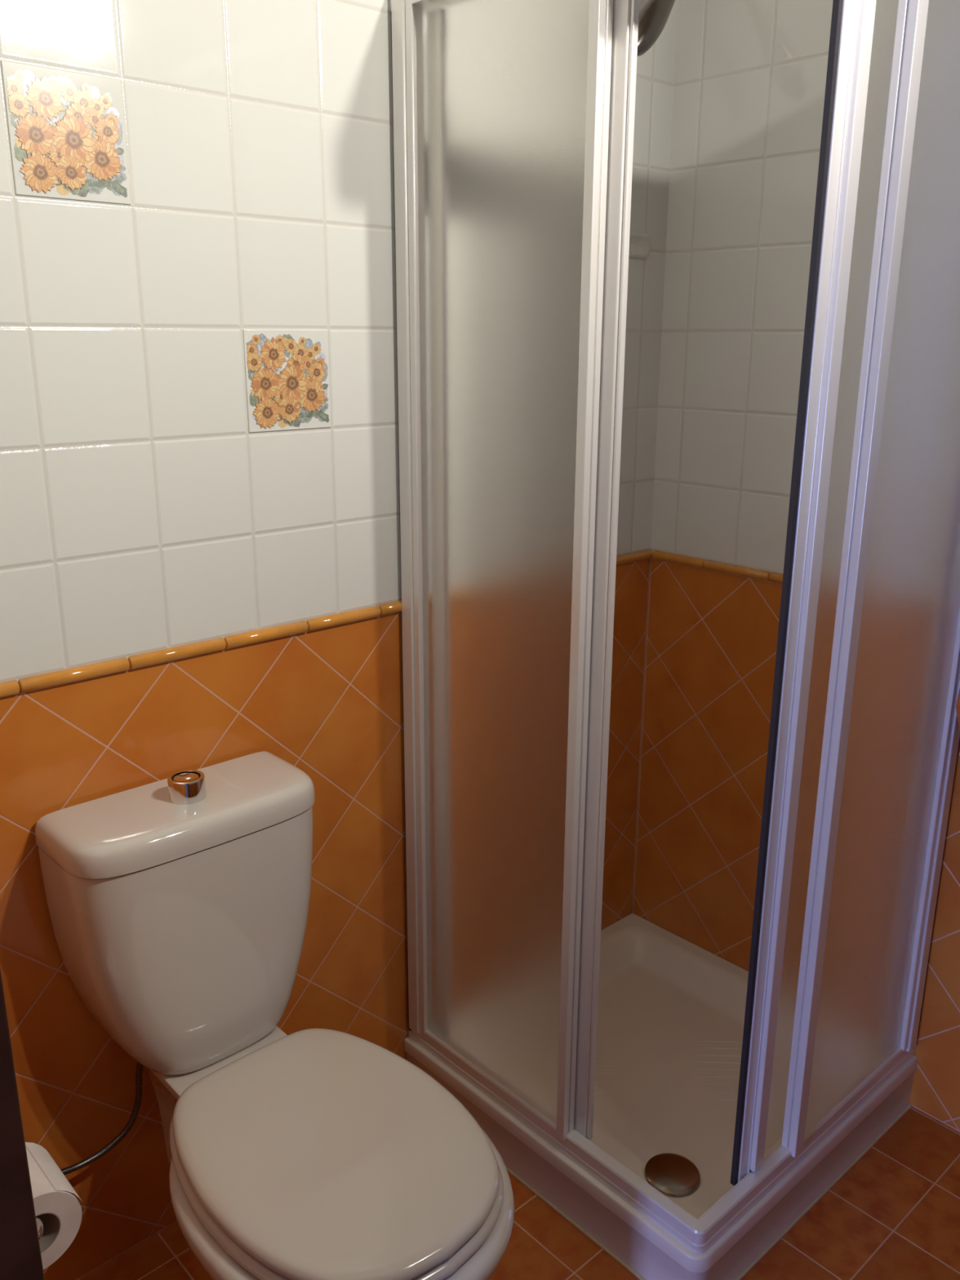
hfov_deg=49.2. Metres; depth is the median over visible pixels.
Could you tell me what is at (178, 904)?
toilet
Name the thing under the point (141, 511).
wall
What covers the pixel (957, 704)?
hanging cloth
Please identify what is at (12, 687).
trim
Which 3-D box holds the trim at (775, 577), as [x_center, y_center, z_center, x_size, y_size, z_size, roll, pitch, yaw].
[1.295,0.104,1.277,0.010,0.020,2.738,-14,22,-40]
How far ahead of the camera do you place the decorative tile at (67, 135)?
1.29 m
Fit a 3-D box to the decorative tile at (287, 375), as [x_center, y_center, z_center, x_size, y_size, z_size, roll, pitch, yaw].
[-0.286,-0.389,1.571,0.146,0.146,0.006,-14,22,-40]
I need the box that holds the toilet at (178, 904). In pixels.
[35,751,514,1279]
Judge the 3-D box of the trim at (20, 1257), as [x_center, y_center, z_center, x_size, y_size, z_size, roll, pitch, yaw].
[-0.092,0.319,0.361,0.134,2.054,0.848,-14,22,-40]
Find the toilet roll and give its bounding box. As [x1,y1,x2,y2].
[25,1142,82,1269]
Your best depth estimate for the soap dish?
2.02 m
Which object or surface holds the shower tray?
on the floor
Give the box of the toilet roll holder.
[35,1215,44,1239]
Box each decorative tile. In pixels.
[0,60,131,204]
[243,329,331,432]
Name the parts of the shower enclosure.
wall post, rail, fixed panel, rail, sliding door, fixed panel, wall post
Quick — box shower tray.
[404,913,917,1279]
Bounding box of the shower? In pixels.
[636,0,675,56]
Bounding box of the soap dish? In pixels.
[628,231,649,258]
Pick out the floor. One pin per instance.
(895, 1215)
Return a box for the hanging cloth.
[955,688,959,732]
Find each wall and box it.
[0,0,678,1279]
[632,0,959,1132]
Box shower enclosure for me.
[390,0,959,1253]
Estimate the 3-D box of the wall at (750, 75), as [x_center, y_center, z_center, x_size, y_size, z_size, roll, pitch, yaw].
[1.382,-0.240,1.181,0.120,2.720,2.870,-14,22,-40]
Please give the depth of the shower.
1.75 m
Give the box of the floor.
[78,1106,959,1279]
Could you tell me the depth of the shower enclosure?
1.56 m
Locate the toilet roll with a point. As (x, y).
(55, 1201)
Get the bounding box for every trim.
[0,549,653,697]
[0,968,44,1279]
[652,550,782,583]
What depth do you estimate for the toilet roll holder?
1.22 m

